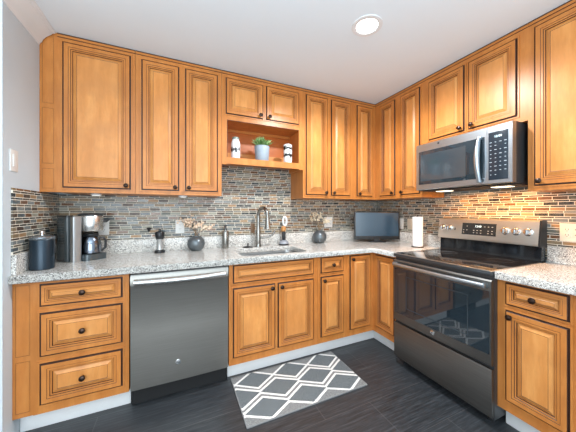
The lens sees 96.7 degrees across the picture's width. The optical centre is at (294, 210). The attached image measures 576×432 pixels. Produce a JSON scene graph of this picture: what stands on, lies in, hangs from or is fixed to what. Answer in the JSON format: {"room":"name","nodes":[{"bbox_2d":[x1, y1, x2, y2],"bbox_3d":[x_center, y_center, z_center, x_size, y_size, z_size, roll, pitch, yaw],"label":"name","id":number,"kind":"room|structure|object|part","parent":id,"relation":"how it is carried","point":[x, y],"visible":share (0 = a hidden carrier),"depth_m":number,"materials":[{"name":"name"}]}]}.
{"room":"kitchen","nodes":[
{"label":"kitchen","id":0,"kind":"room"},
{"bbox_2d":[0,0,57,431],"bbox_3d":[-1.706,0.041,1.605,0.120,2.458,0.690,0,0,-25],"label":"wall","id":1,"kind":"structure","parent":0,"point":[19,51],"depth_m":1.38,"materials":[{"name":"grey paint"}]},
{"bbox_2d":[9,149,17,171],"bbox_3d":[-1.543,-0.275,1.407,0.009,0.118,0.074,0,0,-25],"label":"wall switch","id":2,"kind":"object","parent":1,"relation":"attached to","point":[13,155],"visible":1,"depth_m":1.39,"materials":[{"name":"white plastic"}]},
{"bbox_2d":[11,243,56,274],"bbox_3d":[-1.657,0.295,1.668,0.022,0.109,0.617,0,0,-25],"label":"trim","id":3,"kind":"structure","parent":1,"relation":"attached to","point":[19,262],"depth_m":1.43,"materials":[{"name":"stone"}]},
{"bbox_2d":[11,188,58,254],"bbox_3d":[-1.663,0.058,1.663,0.008,0.365,0.607,0,0,-25],"label":"backsplash","id":4,"kind":"structure","parent":1,"relation":"attached to","point":[32,212],"depth_m":1.55,"materials":[{"name":"tile"}]},
{"bbox_2d":[20,390,131,431],"bbox_3d":[-1.440,1.207,1.818,0.539,0.126,0.530,0,0,-25],"label":"baseboard","id":5,"kind":"structure","parent":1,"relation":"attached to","point":[48,418],"depth_m":1.56,"materials":[{"name":"white paint"}]},
{"bbox_2d":[25,338,519,431],"bbox_3d":[-0.274,1.295,0.071,5.320,0.050,4.920,0,0,-25],"label":"floor","id":6,"kind":"structure","parent":0,"point":[396,397],"depth_m":1.60,"materials":[{"name":"grey wood"}]},
{"bbox_2d":[12,274,130,419],"bbox_3d":[-1.412,0.769,1.757,0.540,0.748,0.644,0,0,-25],"label":"base cabinet","id":7,"kind":"object","parent":6,"relation":"on","point":[71,337],"visible":0.99,"depth_m":1.49,"materials":[{"name":"brown wood"}]},
{"bbox_3d":[-1.254,0.977,1.516,0.378,0.221,0.012,0,0,-25],"label":"drawer","id":8,"kind":"part","parent":7,"relation":"part of","materials":[{"name":"brown wood"}]},
{"bbox_3d":[-1.245,0.978,1.497,0.033,0.033,0.032,0,0,-25],"label":"knob","id":9,"kind":"part","parent":7,"relation":"part of","materials":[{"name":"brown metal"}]},
{"bbox_3d":[-1.254,0.698,1.516,0.378,0.234,0.012,0,0,-25],"label":"drawer","id":10,"kind":"part","parent":7,"relation":"part of","materials":[{"name":"brown wood"}]},
{"bbox_3d":[-1.245,0.700,1.497,0.033,0.033,0.032,0,0,-25],"label":"knob","id":11,"kind":"part","parent":7,"relation":"part of","materials":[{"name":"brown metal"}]},
{"bbox_3d":[-1.254,0.475,1.516,0.378,0.115,0.012,0,0,-25],"label":"drawer","id":12,"kind":"part","parent":7,"relation":"part of","materials":[{"name":"brown wood"}]},
{"bbox_3d":[-1.245,0.476,1.497,0.033,0.033,0.032,0,0,-25],"label":"knob","id":13,"kind":"part","parent":7,"relation":"part of","materials":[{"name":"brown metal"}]},
{"bbox_2d":[130,266,227,404],"bbox_3d":[-0.869,0.832,1.969,0.603,0.871,0.676,0,0,-25],"label":"dishwasher","id":14,"kind":"object","parent":6,"relation":"on","point":[179,318],"visible":0.99,"depth_m":1.71,"materials":[{"name":"silver"}]},
{"bbox_3d":[-0.742,0.448,1.695,0.563,0.039,0.072,0,0,-25],"label":"handle","id":15,"kind":"part","parent":14,"relation":"part of","materials":[{"name":"silver metal"}]},
{"bbox_2d":[227,258,316,365],"bbox_3d":[-0.264,0.769,2.290,0.746,0.748,0.644,0,0,-25],"label":"base cabinet","id":16,"kind":"object","parent":6,"relation":"on","point":[272,306],"visible":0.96,"depth_m":2.01,"materials":[{"name":"brown wood"}]},
{"bbox_3d":[-0.307,0.832,1.956,0.320,0.504,0.012,0,0,-25],"label":"door","id":17,"kind":"part","parent":16,"relation":"part of","materials":[{"name":"brown wood"}]},
{"bbox_3d":[-0.149,0.470,2.030,0.668,0.124,0.012,0,0,-25],"label":"drawer","id":18,"kind":"part","parent":16,"relation":"part of","materials":[{"name":"brown wood"}]},
{"bbox_3d":[0.011,0.832,2.104,0.315,0.504,0.012,0,0,-25],"label":"door","id":19,"kind":"part","parent":16,"relation":"part of","materials":[{"name":"brown wood"}]},
{"bbox_2d":[231,351,366,428],"bbox_3d":[0.020,1.265,1.895,0.890,0.009,0.490,0,0,-25],"label":"rug","id":20,"kind":"object","parent":6,"relation":"on","point":[271,393],"visible":1,"depth_m":1.85,"materials":[{"name":"fabric"}]},
{"bbox_2d":[317,255,345,343],"bbox_3d":[0.212,0.769,2.512,0.300,0.748,0.644,0,0,-25],"label":"base cabinet","id":21,"kind":"object","parent":6,"relation":"on","point":[331,270],"visible":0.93,"depth_m":2.24,"materials":[{"name":"brown wood"}]},
{"bbox_3d":[0.330,0.471,2.252,0.229,0.126,0.012,0,0,-25],"label":"drawer","id":22,"kind":"part","parent":21,"relation":"part of","materials":[{"name":"brown wood"}]},
{"bbox_3d":[0.330,0.831,2.252,0.229,0.510,0.012,0,0,-25],"label":"door","id":23,"kind":"part","parent":21,"relation":"part of","materials":[{"name":"brown wood"}]},
{"bbox_2d":[346,253,395,341],"bbox_3d":[0.816,0.769,2.650,0.910,0.748,0.901,0,0,-25],"label":"base cabinet","id":24,"kind":"object","parent":6,"relation":"on","point":[369,276],"visible":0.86,"depth_m":2.36,"materials":[{"name":"brown wood"}]},
{"bbox_2d":[8,239,439,284],"bbox_3d":[-0.185,0.372,2.190,3.129,0.044,0.908,0,0,-25],"label":"countertop","id":25,"kind":"structure","parent":24,"relation":"on","point":[141,262],"depth_m":1.92,"materials":[{"name":"stone"}]},
{"bbox_2d":[28,231,55,270],"bbox_3d":[-1.523,0.235,1.542,0.117,0.230,0.117,0,0,37],"label":"canister","id":26,"kind":"object","parent":25,"relation":"on","point":[42,248],"visible":1,"depth_m":1.50,"materials":[{"name":"metal"}]},
{"bbox_3d":[-1.523,0.160,1.542,0.118,0.024,0.118,0,0,-25],"label":"lid","id":27,"kind":"part","parent":26,"relation":"part of","materials":[{"name":"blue metal"}]},
{"bbox_2d":[57,213,108,262],"bbox_3d":[-1.526,0.182,1.859,0.222,0.336,0.264,0,0,21],"label":"coffee maker","id":28,"kind":"object","parent":25,"relation":"on","point":[77,241],"visible":1,"depth_m":1.77,"materials":[{"name":"grey"}]},
{"bbox_3d":[-1.590,0.196,1.768,0.117,0.301,0.046,0,0,21],"label":"water tank","id":29,"kind":"part","parent":28,"relation":"part of","materials":[{"name":"grey"}]},
{"bbox_3d":[-1.590,0.038,1.768,0.119,0.012,0.048,0,0,21],"label":"tank lid","id":30,"kind":"part","parent":28,"relation":"part of","materials":[{"name":"black plastic"}]},
{"bbox_3d":[-1.505,0.195,1.757,0.042,0.310,0.054,0,0,21],"label":"steel panel","id":31,"kind":"part","parent":28,"relation":"part of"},
{"bbox_3d":[-1.487,0.024,1.865,0.153,0.018,0.153,0,0,-25],"label":"lid","id":32,"kind":"part","parent":28,"relation":"part of","materials":[{"name":"grey metal"}]},
{"bbox_2d":[78,215,102,230],"bbox_3d":[-1.487,0.089,1.865,0.147,0.112,0.147,0,0,-25],"label":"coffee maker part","id":33,"kind":"object","parent":28,"relation":"on","point":[87,222],"depth_m":1.81,"materials":[{"name":"silver metal"}]},
{"bbox_3d":[-1.487,0.174,1.867,0.090,0.022,0.090,0,0,-25],"label":"carafe lid","id":34,"kind":"part","parent":28,"relation":"part of","materials":[{"name":"black plastic"}]},
{"bbox_3d":[-1.443,0.249,1.919,0.055,0.115,0.019,0,0,-42],"label":"carafe handle","id":35,"kind":"part","parent":28,"relation":"part of","materials":[{"name":"black plastic"}]},
{"bbox_2d":[147,227,164,252],"bbox_3d":[-1.159,0.243,2.135,0.137,0.213,0.082,0,0,-25],"label":"coffee grinder","id":36,"kind":"object","parent":25,"relation":"on","point":[159,235],"visible":1,"depth_m":2.12,"materials":[{"name":"black plastic"}]},
{"bbox_2d":[156,239,162,249],"bbox_3d":[-1.134,0.281,2.147,0.056,0.090,0.056,0,0,-25],"label":"jar","id":37,"kind":"object","parent":36,"relation":"on","point":[159,242],"depth_m":2.13,"materials":[{"name":"silver metal"}]},
{"bbox_2d":[187,235,204,250],"bbox_3d":[-0.873,0.285,2.261,0.150,0.130,0.150,0,0,-25],"label":"vase","id":38,"kind":"object","parent":25,"relation":"on","point":[194,243],"visible":0.97,"depth_m":2.21,"materials":[{"name":"ceramic"}]},
{"bbox_2d":[176,217,197,235],"bbox_3d":[-0.941,0.144,2.232,0.173,0.184,0.038,0,0,-25],"label":"flower sprig","id":39,"kind":"object","parent":38,"relation":"on","point":[180,217],"visible":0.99,"depth_m":2.22,"materials":[{"name":"brown"}]},
{"bbox_2d":[184,218,194,230],"bbox_3d":[-0.913,0.150,2.243,0.109,0.173,0.040,0,0,-25],"label":"flower sprig","id":40,"kind":"object","parent":38,"relation":"on","point":[185,219],"visible":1,"depth_m":2.23,"materials":[{"name":"brown"}]},
{"bbox_2d":[188,214,194,229],"bbox_3d":[-0.908,0.132,2.256,0.068,0.208,0.031,0,0,-25],"label":"flower sprig","id":41,"kind":"object","parent":38,"relation":"in","point":[190,218],"visible":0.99,"depth_m":2.25,"materials":[{"name":"brown"}]},
{"bbox_2d":[199,224,214,232],"bbox_3d":[-0.796,0.174,2.283,0.155,0.124,0.037,0,0,-15],"label":"flower sprig","id":42,"kind":"object","parent":38,"relation":"in","point":[209,227],"visible":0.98,"depth_m":2.29,"materials":[{"name":"brown"}]},
{"bbox_2d":[222,225,228,248],"bbox_3d":[-0.647,0.240,2.389,0.060,0.220,0.078,0,0,-25],"label":"soap dispenser","id":43,"kind":"object","parent":25,"relation":"on","point":[225,234],"visible":1,"depth_m":2.37,"materials":[{"name":"silver metal"}]},
{"bbox_2d":[255,206,275,246],"bbox_3d":[-0.299,0.153,2.477,0.187,0.394,0.208,0,0,13],"label":"faucet","id":44,"kind":"object","parent":25,"relation":"on","point":[259,237],"visible":1,"depth_m":2.48,"materials":[{"name":"silver metal"}]},
{"bbox_3d":[-0.308,0.058,2.448,0.034,0.204,0.190,0,0,-41],"label":"spout","id":45,"kind":"part","parent":44,"relation":"part of","materials":[{"name":"silver metal"}]},
{"bbox_2d":[239,250,295,255],"bbox_3d":[-0.222,0.486,2.273,0.616,0.180,0.436,0,0,-25],"label":"sink","id":46,"kind":"object","parent":25,"relation":"in","point":[282,251],"visible":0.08,"depth_m":2.46,"materials":[{"name":"metal"}]},
{"bbox_2d":[279,216,288,244],"bbox_3d":[-0.115,0.202,2.637,0.107,0.296,0.107,0,0,-25],"label":"dish brush","id":47,"kind":"object","parent":25,"relation":"on","point":[283,241],"visible":0.99,"depth_m":2.62,"materials":[{"name":"grey"}]},
{"bbox_3d":[-0.105,0.107,2.639,0.061,0.106,0.021,0,0,-25],"label":"loop handle","id":48,"kind":"part","parent":47,"relation":"part of","materials":[{"name":"white paint"}]},
{"bbox_2d":[312,230,326,242],"bbox_3d":[0.267,0.282,2.793,0.158,0.136,0.158,0,0,-25],"label":"vase","id":49,"kind":"object","parent":25,"relation":"on","point":[318,236],"visible":0.96,"depth_m":2.74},
{"bbox_2d":[354,212,399,241],"bbox_3d":[0.920,0.181,2.888,0.504,0.338,0.115,0,0,0],"label":"screen","id":50,"kind":"object","parent":25,"relation":"on","point":[376,226],"visible":1,"depth_m":2.87,"materials":[{"name":"black plastic"}]},
{"bbox_3d":[1.188,0.194,2.479,0.114,0.312,0.114,0,0,-25],"label":"paper towel holder","id":51,"kind":"object","parent":25,"relation":"on","visible":0},
{"bbox_2d":[412,217,422,246],"bbox_3d":[1.188,0.200,2.479,0.094,0.282,0.094,0,0,-25],"label":"paper towel roll","id":52,"kind":"object","parent":51,"relation":"on","point":[417,222],"visible":1,"depth_m":2.44,"materials":[{"name":"paper"}]},
{"bbox_3d":[0.604,0.769,2.395,0.309,0.748,0.024,0,0,-25],"label":"frame","id":53,"kind":"part","parent":24,"relation":"part of","materials":[{"name":"brown wood"}]},
{"bbox_3d":[0.608,0.748,2.381,0.231,0.665,0.012,0,0,-25],"label":"door","id":54,"kind":"part","parent":24,"relation":"part of","materials":[{"name":"brown wood"}]},
{"bbox_3d":[0.814,0.769,2.328,0.024,0.748,0.320,0,0,-25],"label":"frame","id":55,"kind":"part","parent":24,"relation":"part of","materials":[{"name":"brown wood"}]},
{"bbox_3d":[0.808,0.747,2.309,0.012,0.663,0.223,0,0,-25],"label":"door","id":56,"kind":"part","parent":24,"relation":"part of","materials":[{"name":"brown wood"}]},
{"bbox_2d":[392,218,546,420],"bbox_3d":[1.251,0.667,1.939,0.709,1.206,0.736,0,0,-25],"label":"range","id":57,"kind":"object","parent":6,"relation":"on","point":[446,297],"visible":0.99,"depth_m":1.77,"materials":[{"name":"grey metal"}]},
{"bbox_3d":[0.958,0.437,1.803,0.063,0.030,0.696,0,0,-25],"label":"handle","id":58,"kind":"part","parent":57,"relation":"part of","materials":[{"name":"silver metal"}]},
{"bbox_3d":[0.983,0.654,1.814,0.012,0.368,0.712,0,0,-25],"label":"oven glass","id":59,"kind":"part","parent":57,"relation":"part of","materials":[{"name":"grey"}]},
{"bbox_3d":[1.347,0.150,2.342,0.036,0.055,0.055,0,0,-25],"label":"knob","id":60,"kind":"part","parent":57,"relation":"part of","materials":[{"name":"silver metal"}]},
{"bbox_3d":[0.993,1.067,1.819,0.026,0.283,0.732,0,0,-25],"label":"storage drawer","id":61,"kind":"part","parent":57,"relation":"part of","materials":[{"name":"metal"}]},
{"bbox_3d":[0.992,0.654,1.818,0.029,0.500,0.732,0,0,-25],"label":"oven door","id":62,"kind":"part","parent":57,"relation":"part of","materials":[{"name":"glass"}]},
{"bbox_3d":[1.373,0.150,2.285,0.036,0.055,0.055,0,0,-25],"label":"knob","id":63,"kind":"part","parent":57,"relation":"part of","materials":[{"name":"silver metal"}]},
{"bbox_2d":[398,249,538,270],"bbox_3d":[1.250,0.353,1.938,0.567,0.005,0.717,0,0,-25],"label":"glass cooktop","id":64,"kind":"object","parent":57,"relation":"in","point":[463,259],"depth_m":1.84,"materials":[{"name":"black"}]},
{"bbox_3d":[1.486,0.150,2.076,0.018,0.096,0.257,0,0,-25],"label":"display panel","id":65,"kind":"part","parent":57,"relation":"part of","materials":[{"name":"black glass"}]},
{"bbox_3d":[1.525,0.154,2.072,0.091,0.175,0.726,0,0,-25],"label":"control panel","id":66,"kind":"part","parent":57,"relation":"part of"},
{"bbox_3d":[1.553,0.150,1.899,0.036,0.055,0.055,0,0,-25],"label":"knob","id":67,"kind":"part","parent":57,"relation":"part of","materials":[{"name":"silver metal"}]},
{"bbox_3d":[1.581,0.150,1.837,0.036,0.055,0.055,0,0,-25],"label":"knob","id":68,"kind":"part","parent":57,"relation":"part of","materials":[{"name":"silver metal"}]},
{"bbox_3d":[1.611,0.150,1.774,0.036,0.055,0.055,0,0,-25],"label":"knob","id":69,"kind":"part","parent":57,"relation":"part of","materials":[{"name":"silver metal"}]},
{"bbox_2d":[498,279,575,431],"bbox_3d":[1.512,0.769,1.469,0.644,0.748,0.334,0,0,-25],"label":"base cabinet","id":70,"kind":"object","parent":6,"relation":"on","point":[537,326],"visible":0.94,"depth_m":1.33,"materials":[{"name":"brown wood"}]},
{"bbox_3d":[1.193,0.596,1.429,0.032,0.033,0.033,0,0,-25],"label":"knob","id":71,"kind":"part","parent":70,"relation":"part of","materials":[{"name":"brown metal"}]},
{"bbox_3d":[1.237,0.470,1.335,0.032,0.033,0.033,0,0,-25],"label":"knob","id":72,"kind":"part","parent":70,"relation":"part of","materials":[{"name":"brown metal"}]},
{"bbox_3d":[1.257,0.470,1.343,0.012,0.116,0.252,0,0,-25],"label":"drawer","id":73,"kind":"part","parent":70,"relation":"part of","materials":[{"name":"brown wood"}]},
{"bbox_3d":[1.257,0.822,1.343,0.012,0.504,0.252,0,0,-25],"label":"door","id":74,"kind":"part","parent":70,"relation":"part of","materials":[{"name":"brown wood"}]},
{"bbox_2d":[35,0,569,103],"bbox_3d":[-0.274,-1.213,0.071,5.320,0.050,4.920,0,0,-25],"label":"ceiling","id":75,"kind":"structure","parent":0,"point":[307,44],"depth_m":1.72,"materials":[{"name":"paint"}]},
{"bbox_2d":[352,14,382,36],"bbox_3d":[0.463,-1.185,1.645,0.194,0.006,0.194,0,0,-25],"label":"recessed light","id":76,"kind":"object","parent":75,"relation":"in","point":[367,25],"visible":1,"depth_m":1.64,"materials":[{"name":"white paint"}]},
{"bbox_2d":[444,187,546,261],"bbox_3d":[2.110,0.041,1.113,0.120,2.458,4.800,0,0,-25],"label":"wall","id":77,"kind":"structure","parent":0,"point":[518,187],"depth_m":2.15,"materials":[{"name":"grey paint"}]},
{"bbox_2d":[226,330,393,376],"bbox_3d":[0.342,1.207,2.427,1.954,0.126,0.886,0,0,-25],"label":"baseboard","id":78,"kind":"structure","parent":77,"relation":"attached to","point":[236,369],"depth_m":2.23,"materials":[{"name":"white paint"}]},
{"bbox_2d":[400,218,403,228],"bbox_3d":[1.199,0.143,2.900,0.009,0.118,0.072,0,0,-25],"label":"wall switch","id":79,"kind":"object","parent":77,"relation":"attached to","point":[401,219],"visible":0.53,"depth_m":2.88,"materials":[{"name":"white plastic"}]},
{"bbox_2d":[407,218,411,228],"bbox_3d":[1.251,0.143,2.787,0.009,0.118,0.072,0,0,-25],"label":"wall switch","id":80,"kind":"object","parent":77,"relation":"attached to","point":[409,221],"visible":0.77,"depth_m":2.79,"materials":[{"name":"beige plastic"}]},
{"bbox_2d":[384,232,440,246],"bbox_3d":[1.225,0.295,2.846,0.022,0.109,0.910,0,0,-25],"label":"trim","id":81,"kind":"structure","parent":77,"relation":"attached to","point":[430,240],"depth_m":2.60,"materials":[{"name":"stone"}]},
{"bbox_2d":[396,79,443,198],"bbox_3d":[1.203,-0.656,2.498,0.336,1.062,0.302,0,0,-25],"label":"upper cabinet","id":82,"kind":"object","parent":77,"relation":"attached to","point":[409,99],"visible":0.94,"depth_m":2.43,"materials":[{"name":"brown wood"}]},
{"bbox_3d":[1.096,-0.655,2.449,0.024,1.061,0.302,0,0,-25],"label":"frame","id":83,"kind":"part","parent":82,"relation":"part of","materials":[{"name":"brown wood"}]},
{"bbox_3d":[1.090,-0.643,2.431,0.012,0.963,0.214,0,0,-25],"label":"door","id":84,"kind":"part","parent":82,"relation":"part of","materials":[{"name":"brown wood"}]},
{"bbox_2d":[423,23,527,143],"bbox_3d":[1.427,-0.879,2.017,0.336,0.614,0.760,0,0,-25],"label":"upper cabinet","id":85,"kind":"object","parent":77,"relation":"attached to","point":[488,86],"visible":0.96,"depth_m":1.87,"materials":[{"name":"brown wood"}]},
{"bbox_3d":[1.239,-0.871,2.110,0.012,0.498,0.297,0,0,-25],"label":"door","id":86,"kind":"part","parent":85,"relation":"part of","materials":[{"name":"brown wood"}]},
{"bbox_2d":[416,120,527,191],"bbox_3d":[1.366,-0.367,1.989,0.470,0.402,0.704,0,0,-25],"label":"microwave","id":87,"kind":"object","parent":85,"relation":"attached to","point":[495,156],"visible":1,"depth_m":1.79,"materials":[{"name":"grey metal"}]},
{"bbox_3d":[1.179,-0.362,1.975,0.002,0.280,0.520,0,0,-25],"label":"door glass","id":88,"kind":"part","parent":87,"relation":"part of","materials":[{"name":"grey"}]},
{"bbox_3d":[1.197,-0.372,1.990,0.044,0.388,0.559,0,0,-25],"label":"door","id":89,"kind":"part","parent":87,"relation":"part of","materials":[{"name":"silver metal"}]},
{"bbox_3d":[1.250,-0.350,1.752,0.060,0.313,0.034,0,0,-25],"label":"handle","id":90,"kind":"part","parent":87,"relation":"part of","materials":[{"name":"silver metal"}]},
{"bbox_3d":[1.345,-0.372,1.670,0.044,0.388,0.143,0,0,-25],"label":"control panel","id":91,"kind":"part","parent":87,"relation":"part of","materials":[{"name":"silver metal"}]},
{"bbox_3d":[1.381,-0.871,1.804,0.012,0.498,0.295,0,0,-25],"label":"door","id":92,"kind":"part","parent":85,"relation":"part of","materials":[{"name":"brown wood"}]},
{"bbox_2d":[377,187,575,259],"bbox_3d":[1.550,0.085,2.165,0.008,0.510,2.420,0,0,-25],"label":"backsplash","id":93,"kind":"structure","parent":77,"relation":"attached to","point":[556,208],"depth_m":2.03,"materials":[{"name":"tile"}]},
{"bbox_2d":[506,411,540,431],"bbox_3d":[1.659,1.207,1.311,0.530,0.126,0.739,0,0,-25],"label":"baseboard","id":94,"kind":"structure","parent":77,"relation":"attached to","point":[512,420],"depth_m":1.48,"materials":[{"name":"white paint"}]},
{"bbox_2d":[528,0,575,191],"bbox_3d":[1.690,-0.656,1.451,0.336,1.062,0.488,0,0,-25],"label":"upper cabinet","id":95,"kind":"object","parent":77,"relation":"attached to","point":[552,35],"visible":1,"depth_m":1.51,"materials":[{"name":"brown wood"}]},
{"bbox_2d":[547,246,575,265],"bbox_3d":[1.893,0.295,1.409,0.022,0.109,0.760,0,0,-25],"label":"trim","id":96,"kind":"structure","parent":77,"relation":"attached to","point":[561,255],"depth_m":1.68,"materials":[{"name":"stone"}]},
{"bbox_2d":[560,223,575,241],"bbox_3d":[1.782,0.140,1.647,0.007,0.118,0.118,0,0,-25],"label":"wall outlet","id":97,"kind":"object","parent":77,"relation":"attached to","point":[567,230],"visible":1,"depth_m":1.66,"materials":[{"name":"beige"}]},
{"bbox_2d":[563,227,570,237],"bbox_3d":[1.771,0.140,1.666,0.002,0.068,0.034,0,0,-25],"label":"receptacle","id":98,"kind":"object","parent":97,"relation":"attached to","point":[566,230],"depth_m":1.67,"materials":[{"name":"beige"}]},
{"bbox_2d":[573,227,575,237],"bbox_3d":[1.790,0.140,1.625,0.002,0.068,0.034,0,0,-25],"label":"receptacle","id":99,"kind":"object","parent":97,"relation":"attached to","point":[574,228],"depth_m":1.63,"materials":[{"name":"beige"}]},
{"bbox_3d":[1.669,0.769,1.132,0.644,0.748,0.408,0,0,-25],"label":"base cabinet","id":100,"kind":"object","parent":77,"relation":"attached to","visible":0},
{"bbox_2d":[495,262,575,295],"bbox_3d":[1.610,0.372,1.278,0.643,0.044,0.760,0,0,-25],"label":"countertop","id":101,"kind":"structure","parent":100,"relation":"on","point":[557,277],"depth_m":1.39,"materials":[{"name":"stone"}]},
{"bbox_3d":[-0.402,0.041,2.658,3.373,2.458,0.120,0,0,-25],"label":"wall","id":102,"kind":"structure","parent":0,"visible":0},
{"bbox_2d":[39,33,138,195],"bbox_3d":[-1.479,-0.656,1.895,0.536,1.062,0.336,0,0,-25],"label":"upper cabinet","id":103,"kind":"object","parent":102,"relation":"attached to","point":[87,87],"visible":0.95,"depth_m":1.76,"materials":[{"name":"brown wood"}]},
{"bbox_3d":[-1.381,-0.646,1.796,0.377,0.968,0.012,0,0,-25],"label":"door","id":104,"kind":"part","parent":103,"relation":"part of","materials":[{"name":"brown wood"}]},
{"bbox_2d":[98,221,108,234],"bbox_3d":[-1.534,0.135,2.053,0.072,0.118,0.007,0,0,-25],"label":"wall outlet","id":105,"kind":"object","parent":102,"relation":"attached to","point":[105,231],"visible":0.59,"depth_m":2.06,"materials":[{"name":"white plastic"}]},
{"bbox_2d":[101,223,105,231],"bbox_3d":[-1.533,0.135,2.051,0.034,0.068,0.002,0,0,-25],"label":"receptacle","id":106,"kind":"object","parent":105,"relation":"attached to","point":[104,224],"depth_m":2.05,"materials":[{"name":"grey"}]},
{"bbox_2d":[135,50,221,197],"bbox_3d":[-0.952,-0.656,2.140,0.621,1.062,0.336,0,0,-25],"label":"upper cabinet","id":107,"kind":"object","parent":102,"relation":"attached to","point":[178,103],"visible":1,"depth_m":2.00,"materials":[{"name":"brown wood"}]},
{"bbox_3d":[-1.027,-0.643,1.960,0.243,0.963,0.012,0,0,-25],"label":"door","id":108,"kind":"part","parent":107,"relation":"part of","materials":[{"name":"brown wood"}]},
{"bbox_3d":[-0.758,-0.643,2.085,0.238,0.963,0.012,0,0,-25],"label":"door","id":109,"kind":"part","parent":107,"relation":"part of","materials":[{"name":"brown wood"}]},
{"bbox_2d":[176,220,183,232],"bbox_3d":[-1.028,0.141,2.288,0.072,0.118,0.007,0,0,-25],"label":"wall outlet","id":110,"kind":"object","parent":102,"relation":"attached to","point":[179,227],"visible":0.86,"depth_m":2.29,"materials":[{"name":"white plastic"}]},
{"bbox_2d":[59,166,376,240],"bbox_3d":[-0.375,-0.097,2.600,3.117,0.673,0.008,0,0,-25],"label":"backsplash","id":111,"kind":"structure","parent":102,"relation":"attached to","point":[245,190],"depth_m":2.48,"materials":[{"name":"tile"}]},
{"bbox_2d":[101,231,358,253],"bbox_3d":[-0.372,0.295,2.594,3.088,0.109,0.022,0,0,-25],"label":"trim","id":112,"kind":"structure","parent":102,"relation":"attached to","point":[169,244],"depth_m":2.40,"materials":[{"name":"stone"}]},
{"bbox_2d":[251,223,254,232],"bbox_3d":[-0.424,0.175,2.567,0.042,0.095,0.009,0,0,-25],"label":"wall switch","id":113,"kind":"object","parent":102,"relation":"attached to","point":[253,224],"visible":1,"depth_m":2.57,"materials":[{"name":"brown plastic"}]},
{"bbox_2d":[222,70,302,173],"bbox_3d":[-0.323,-0.791,2.432,0.764,0.792,0.336,0,0,-25],"label":"upper cabinet","id":114,"kind":"object","parent":102,"relation":"attached to","point":[252,107],"visible":0.98,"depth_m":2.36,"materials":[{"name":"brown wood"}]},
{"bbox_2d":[231,137,239,157],"bbox_3d":[-0.528,-0.553,2.274,0.080,0.195,0.081,0,0,-25],"label":"decorative jar","id":115,"kind":"object","parent":114,"relation":"in","point":[235,144],"visible":0.8,"depth_m":2.24,"materials":[{"name":"ceramic"}]},
{"bbox_3d":[-0.436,-0.977,2.235,0.319,0.297,0.012,0,0,-25],"label":"door","id":116,"kind":"part","parent":114,"relation":"part of","materials":[{"name":"brown wood"}]},
{"bbox_3d":[-0.392,-0.619,2.582,0.724,0.327,0.006,0,0,-25],"label":"niche panel","id":117,"kind":"part","parent":114,"relation":"part of","materials":[{"name":"brown wood"}]},
{"bbox_3d":[-0.388,-0.770,2.573,0.724,0.024,0.014,0,0,-25],"label":"hanging rail","id":118,"kind":"part","parent":114,"relation":"part of","materials":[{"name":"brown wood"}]},
{"bbox_2d":[252,137,272,160],"bbox_3d":[-0.302,-0.574,2.384,0.208,0.238,0.181,0,0,-25],"label":"potted plant","id":119,"kind":"object","parent":114,"relation":"in","point":[261,148],"visible":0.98,"depth_m":2.34,"materials":[{"name":"green plant"}]},
{"bbox_3d":[-0.308,-0.527,2.388,0.140,0.143,0.140,0,0,-25],"label":"pot","id":120,"kind":"part","parent":119,"relation":"part of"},
{"bbox_3d":[-0.111,-0.977,2.386,0.320,0.297,0.012,0,0,-25],"label":"door","id":121,"kind":"part","parent":114,"relation":"part of","materials":[{"name":"brown wood"}]},
{"bbox_2d":[284,144,291,162],"bbox_3d":[-0.071,-0.548,2.486,0.082,0.185,0.083,0,0,-25],"label":"decorative jar","id":122,"kind":"object","parent":114,"relation":"in","point":[287,147],"visible":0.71,"depth_m":2.45,"materials":[{"name":"ceramic"}]},
{"bbox_2d":[291,88,352,199],"bbox_3d":[0.295,-0.656,2.719,0.595,1.062,0.336,0,0,-25],"label":"upper cabinet","id":123,"kind":"object","parent":102,"relation":"attached to","point":[327,172],"visible":0.99,"depth_m":2.60,"materials":[{"name":"brown wood"}]},
{"bbox_3d":[0.218,-0.645,2.539,0.237,0.966,0.012,0,0,-25],"label":"door","id":124,"kind":"part","parent":123,"relation":"part of","materials":[{"name":"brown wood"}]},
{"bbox_3d":[0.475,-0.645,2.659,0.227,0.966,0.012,0,0,-25],"label":"door","id":125,"kind":"part","parent":123,"relation":"part of","materials":[{"name":"brown wood"}]},
{"bbox_2d":[324,217,331,226],"bbox_3d":[0.384,0.131,2.944,0.110,0.118,0.007,0,0,-25],"label":"wall outlet","id":126,"kind":"object","parent":102,"relation":"attached to","point":[328,218],"visible":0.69,"depth_m":2.94,"materials":[{"name":"white plastic"}]},
{"bbox_2d":[347,94,406,200],"bbox_3d":[0.893,-0.656,2.852,0.600,1.062,0.600,0,0,-25],"label":"upper cabinet","id":127,"kind":"object","parent":102,"relation":"attached to","point":[374,125],"visible":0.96,"depth_m":2.75,"materials":[{"name":"brown wood"}]},
{"bbox_3d":[0.754,-0.655,2.803,0.306,1.061,0.024,0,0,-25],"label":"frame","id":128,"kind":"part","parent":127,"relation":"part of","materials":[{"name":"brown wood"}]},
{"bbox_3d":[0.761,-0.645,2.791,0.207,0.966,0.012,0,0,-25],"label":"door","id":129,"kind":"part","parent":127,"relation":"part of","materials":[{"name":"brown wood"}]},
{"bbox_3d":[0.964,-0.655,2.734,0.024,1.061,0.325,0,0,-25],"label":"frame","id":130,"kind":"part","parent":127,"relation":"part of","materials":[{"name":"brown wood"}]},
{"bbox_3d":[0.968,-0.643,2.692,0.012,0.963,0.207,0,0,-25],"label":"door","id":131,"kind":"part","parent":127,"relation":"part of","materials":[{"name":"brown wood"}]},
{"bbox_3d":[-2.524,0.041,0.911,1.947,2.458,0.120,0,0,-25],"label":"wall","id":132,"kind":"structure","parent":0,"visible":0},
{"bbox_2d":[2,0,55,43],"bbox_3d":[-2.466,-1.135,1.034,2.155,0.105,0.470,0,0,-25],"label":"trim","id":133,"kind":"structure","parent":132,"relation":"attached to","point":[29,14],"depth_m":1.51,"materials":[{"name":"white paint"}]}
]}

